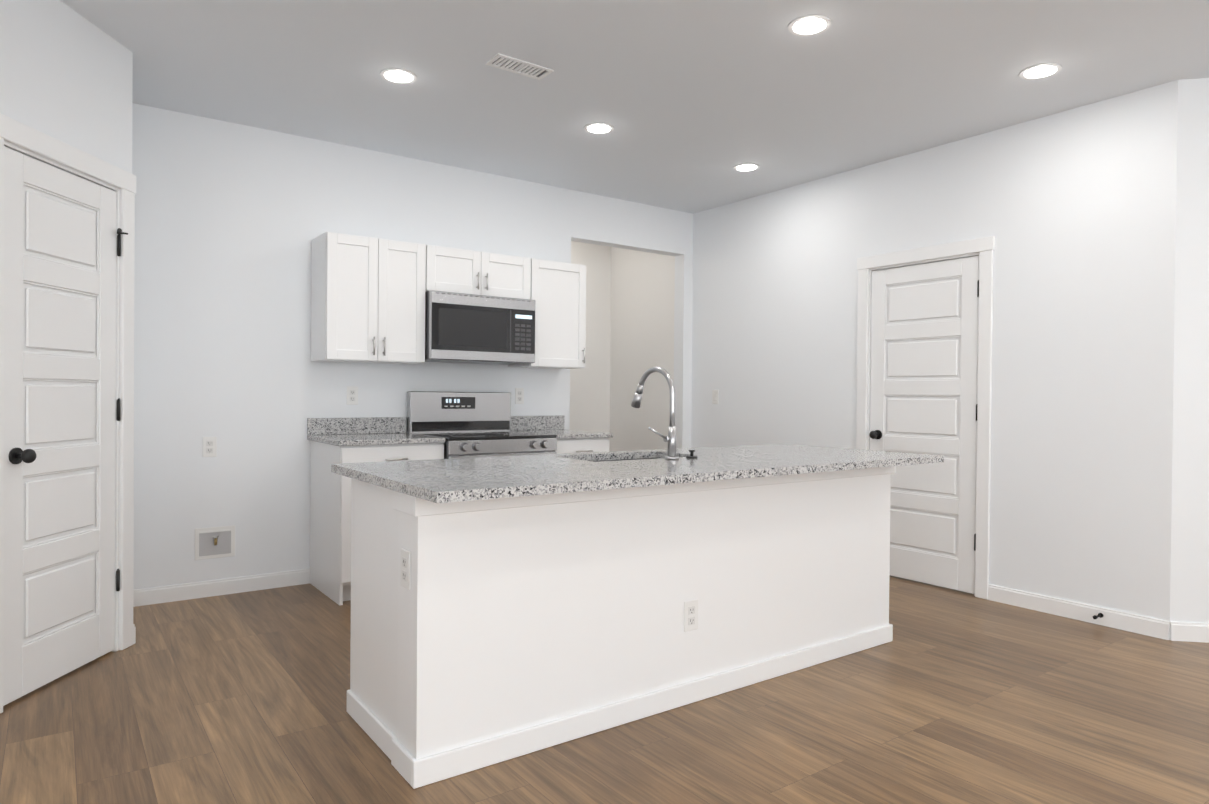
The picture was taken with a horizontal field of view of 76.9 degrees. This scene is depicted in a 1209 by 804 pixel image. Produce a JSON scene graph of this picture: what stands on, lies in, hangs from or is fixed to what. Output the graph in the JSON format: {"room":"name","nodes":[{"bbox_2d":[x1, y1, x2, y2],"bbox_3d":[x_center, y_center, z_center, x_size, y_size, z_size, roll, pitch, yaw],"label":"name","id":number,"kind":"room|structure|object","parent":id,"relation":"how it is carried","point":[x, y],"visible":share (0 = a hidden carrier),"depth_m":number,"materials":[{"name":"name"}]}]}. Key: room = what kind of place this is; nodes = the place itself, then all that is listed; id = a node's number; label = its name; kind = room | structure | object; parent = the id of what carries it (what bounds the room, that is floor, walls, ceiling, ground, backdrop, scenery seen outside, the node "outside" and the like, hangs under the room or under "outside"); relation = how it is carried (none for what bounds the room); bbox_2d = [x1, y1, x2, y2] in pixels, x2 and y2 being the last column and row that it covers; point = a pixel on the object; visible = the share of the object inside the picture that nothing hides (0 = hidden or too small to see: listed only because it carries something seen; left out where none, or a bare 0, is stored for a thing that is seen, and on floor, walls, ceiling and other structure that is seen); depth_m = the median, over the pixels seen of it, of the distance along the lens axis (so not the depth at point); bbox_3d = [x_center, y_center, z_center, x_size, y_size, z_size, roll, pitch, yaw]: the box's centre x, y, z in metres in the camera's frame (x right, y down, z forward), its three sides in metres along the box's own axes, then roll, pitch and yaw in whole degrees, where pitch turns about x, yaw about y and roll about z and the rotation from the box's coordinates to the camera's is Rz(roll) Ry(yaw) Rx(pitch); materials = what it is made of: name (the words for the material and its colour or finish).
{"room":"kitchen","nodes":[
{"label":"kitchen","id":0,"kind":"room"},
{"bbox_2d":[0,575,1208,803],"bbox_3d":[0.181,1.211,1.951,8.598,0.100,9.520,0,1,-36],"label":"floor","id":1,"kind":"structure","parent":0,"point":[950,697],"depth_m":2.70,"materials":[{"name":"brown wood"}]},
{"bbox_2d":[307,439,443,605],"bbox_3d":[-1.388,0.681,4.626,0.608,0.884,0.628,0,1,-36],"label":"base cabinet","id":2,"kind":"object","parent":1,"relation":"on","point":[330,492],"depth_m":4.37,"materials":[{"name":"white paint"}]},
{"bbox_2d":[307,431,444,446],"bbox_3d":[-1.388,0.223,4.610,0.627,0.030,0.643,0,1,-36],"label":"countertop","id":3,"kind":"structure","parent":2,"relation":"on","point":[392,437],"depth_m":4.42,"materials":[{"name":"grey stone"}]},
{"bbox_2d":[407,391,556,458],"bbox_3d":[-0.794,0.530,4.975,0.754,1.190,0.734,0,1,-36],"label":"range","id":4,"kind":"object","parent":1,"relation":"on","point":[470,424],"visible":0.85,"depth_m":5.07,"materials":[{"name":"silver metal"}]},
{"bbox_2d":[555,439,608,453],"bbox_3d":[-0.337,0.683,5.386,0.458,0.884,0.628,0,1,-36],"label":"base cabinet","id":5,"kind":"object","parent":1,"relation":"on","point":[563,445],"depth_m":5.12,"materials":[{"name":"white paint"}]},
{"bbox_2d":[518,427,612,438],"bbox_3d":[-0.320,0.226,5.382,0.477,0.030,0.643,0,1,-36],"label":"countertop","id":6,"kind":"structure","parent":5,"relation":"on","point":[564,434],"depth_m":5.19,"materials":[{"name":"grey stone"}]},
{"bbox_2d":[347,467,894,788],"bbox_3d":[0.207,0.707,3.257,2.423,0.885,0.721,0,1,-36],"label":"kitchen island","id":7,"kind":"object","parent":1,"relation":"on","point":[507,607],"depth_m":2.68,"materials":[{"name":"white paint"}]},
{"bbox_2d":[331,444,942,502],"bbox_3d":[0.270,0.251,3.132,2.454,0.030,0.955,0,1,-36],"label":"island countertop","id":8,"kind":"structure","parent":7,"relation":"on","point":[473,480],"depth_m":2.72,"materials":[{"name":"grey stone"}]},
{"bbox_2d":[591,455,662,458],"bbox_3d":[0.104,0.365,3.289,0.603,0.227,0.344,0,1,-36],"label":"sink","id":9,"kind":"object","parent":8,"relation":"in","point":[592,456],"depth_m":3.48,"materials":[{"name":"grey stone"}]},
{"bbox_2d":[631,367,698,458],"bbox_3d":[0.217,0.042,3.233,0.260,0.385,0.292,0,1,-36],"label":"faucet","id":10,"kind":"object","parent":8,"relation":"on","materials":[{"name":"silver metal"}]},
{"bbox_2d":[0,0,1208,622],"bbox_3d":[0.194,-0.209,1.938,8.238,2.740,9.160,0,1,-36],"label":"wall","id":11,"kind":"structure","parent":0,"point":[1094,218],"depth_m":4.39,"materials":[{"name":"white paint"}]},
{"bbox_2d":[3,146,127,705],"bbox_3d":[-2.184,0.090,3.121,0.109,2.060,0.671,1,1,1],"label":"door","id":12,"kind":"structure","parent":11,"relation":"in","point":[59,411],"depth_m":3.07,"materials":[{"name":"white paint"}]},
{"bbox_2d":[0,113,135,713],"bbox_3d":[-2.246,0.043,3.107,0.141,2.172,0.848,1,1,1],"label":"door frame","id":13,"kind":"structure","parent":11,"relation":"attached to","point":[20,137],"depth_m":3.44,"materials":[{"name":"white paint"}]},
{"bbox_2d":[203,437,216,456],"bbox_3d":[-2.266,0.258,4.371,0.072,0.116,0.007,0,1,-36],"label":"outlet","id":14,"kind":"object","parent":11,"relation":"attached to","point":[209,446],"visible":1,"depth_m":4.37,"materials":[{"name":"white plastic"}]},
{"bbox_2d":[195,525,234,559],"bbox_3d":[-2.239,0.812,4.384,0.210,0.180,0.032,0,1,-36],"label":"outlet box","id":15,"kind":"object","parent":11,"relation":"attached to","point":[214,542],"visible":1,"depth_m":4.39,"materials":[{"name":"white plastic"}]},
{"bbox_2d":[347,386,357,404],"bbox_3d":[-1.604,-0.041,4.845,0.072,0.116,0.007,0,1,-36],"label":"outlet","id":16,"kind":"object","parent":11,"relation":"attached to","point":[352,395],"visible":1,"depth_m":4.84,"materials":[{"name":"white plastic"}]},
{"bbox_2d":[311,232,430,363],"bbox_3d":[-1.464,-0.621,4.737,0.609,0.746,0.328,0,1,-36],"label":"upper cabinet","id":17,"kind":"object","parent":11,"relation":"attached to","point":[367,299],"depth_m":4.59,"materials":[{"name":"white paint"}]},
{"bbox_2d":[307,415,563,434],"bbox_3d":[-1.066,0.152,5.226,1.870,0.104,0.020,0,1,-36],"label":"backsplash","id":18,"kind":"structure","parent":11,"relation":"attached to","point":[367,425],"depth_m":4.93,"materials":[{"name":"grey stone"}]},
{"bbox_2d":[431,245,534,299],"bbox_3d":[-0.907,-0.847,5.136,0.758,0.292,0.328,0,1,-36],"label":"upper cabinet","id":19,"kind":"object","parent":11,"relation":"attached to","point":[454,270],"depth_m":5.00,"materials":[{"name":"white paint"}]},
{"bbox_2d":[425,290,535,364],"bbox_3d":[-0.888,-0.482,5.110,0.752,0.430,0.400,0,1,-36],"label":"microwave","id":20,"kind":"object","parent":19,"relation":"attached to","point":[471,328],"visible":1,"depth_m":4.92,"materials":[{"name":"silver metal"}]},
{"bbox_2d":[515,388,523,403],"bbox_3d":[-0.619,-0.044,5.555,0.072,0.116,0.007,0,1,-36],"label":"outlet","id":21,"kind":"object","parent":11,"relation":"attached to","point":[519,395],"visible":1,"depth_m":5.55,"materials":[{"name":"white plastic"}]},
{"bbox_2d":[508,259,585,368],"bbox_3d":[-0.414,-0.619,5.495,0.459,0.746,0.328,0,1,-36],"label":"upper cabinet","id":22,"kind":"object","parent":11,"relation":"attached to","point":[560,287],"depth_m":5.38,"materials":[{"name":"white paint"}]},
{"bbox_2d":[133,568,1208,643],"bbox_3d":[0.182,1.116,1.950,7.998,0.090,8.920,0,1,-36],"label":"baseboard","id":23,"kind":"structure","parent":11,"relation":"attached to","point":[1164,629],"depth_m":4.21,"materials":[{"name":"white paint"}]},
{"bbox_2d":[712,390,718,403],"bbox_3d":[0.917,-0.042,6.306,0.008,0.116,0.072,0,1,-36],"label":"light switch","id":24,"kind":"object","parent":11,"relation":"attached to","point":[715,396],"visible":1,"depth_m":6.30,"materials":[{"name":"white plastic"}]},
{"bbox_2d":[869,256,978,593],"bbox_3d":[1.989,0.133,4.808,0.109,2.015,0.749,0,1,-36],"label":"door","id":25,"kind":"structure","parent":11,"relation":"in","point":[924,353],"depth_m":4.78,"materials":[{"name":"white paint"}]},
{"bbox_2d":[856,236,994,599],"bbox_3d":[2.035,0.089,4.851,0.141,2.123,0.930,0,1,-36],"label":"door frame","id":26,"kind":"structure","parent":11,"relation":"attached to","point":[983,248],"depth_m":4.50,"materials":[{"name":"white paint"}]},
{"bbox_2d":[1093,613,1102,618],"bbox_3d":[2.559,1.112,3.950,0.075,0.023,0.024,0,1,-36],"label":"doorstop","id":27,"kind":"object","parent":11,"relation":"attached to","point":[1100,615],"visible":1,"depth_m":3.95,"materials":[{"name":"black metal"}]},
{"bbox_2d":[60,0,1208,213],"bbox_3d":[0.206,-1.629,1.925,8.598,0.100,9.520,0,1,-36],"label":"ceiling","id":28,"kind":"structure","parent":0,"point":[693,103],"depth_m":3.71,"materials":[{"name":"white paint"}]},
{"bbox_2d":[380,68,416,83],"bbox_3d":[-1.012,-1.602,3.747,0.176,0.006,0.176,0,1,-36],"label":"recessed light","id":29,"kind":"object","parent":28,"relation":"in","point":[398,75],"visible":1,"depth_m":3.74,"materials":[{"name":"white paint"}]},
{"bbox_2d":[485,53,553,79],"bbox_3d":[-0.404,-1.596,3.631,0.300,0.006,0.136,0,1,-36],"label":"ceiling vent","id":30,"kind":"object","parent":28,"relation":"in","point":[516,66],"visible":1,"depth_m":3.62,"materials":[{"name":"white metal"}]},
{"bbox_2d":[584,123,613,133],"bbox_3d":[-0.032,-1.600,4.456,0.176,0.006,0.176,0,1,-36],"label":"recessed light","id":31,"kind":"object","parent":28,"relation":"in","point":[599,128],"visible":1,"depth_m":4.45,"materials":[{"name":"white paint"}]},
{"bbox_2d":[733,163,759,171],"bbox_3d":[0.968,-1.598,5.190,0.176,0.006,0.176,0,1,-36],"label":"recessed light","id":32,"kind":"object","parent":28,"relation":"in","point":[744,167],"visible":1,"depth_m":5.18,"materials":[{"name":"white paint"}]},
{"bbox_2d":[788,15,830,35],"bbox_3d":[0.862,-1.581,3.202,0.176,0.006,0.176,0,1,-36],"label":"recessed light","id":33,"kind":"object","parent":28,"relation":"in","point":[809,25],"visible":1,"depth_m":3.19,"materials":[{"name":"white paint"}]},
{"bbox_2d":[1019,63,1061,79],"bbox_3d":[2.077,-1.574,3.629,0.176,0.006,0.176,0,1,-36],"label":"recessed light","id":34,"kind":"object","parent":28,"relation":"in","point":[1043,70],"visible":1,"depth_m":3.62,"materials":[{"name":"white paint"}]}
]}

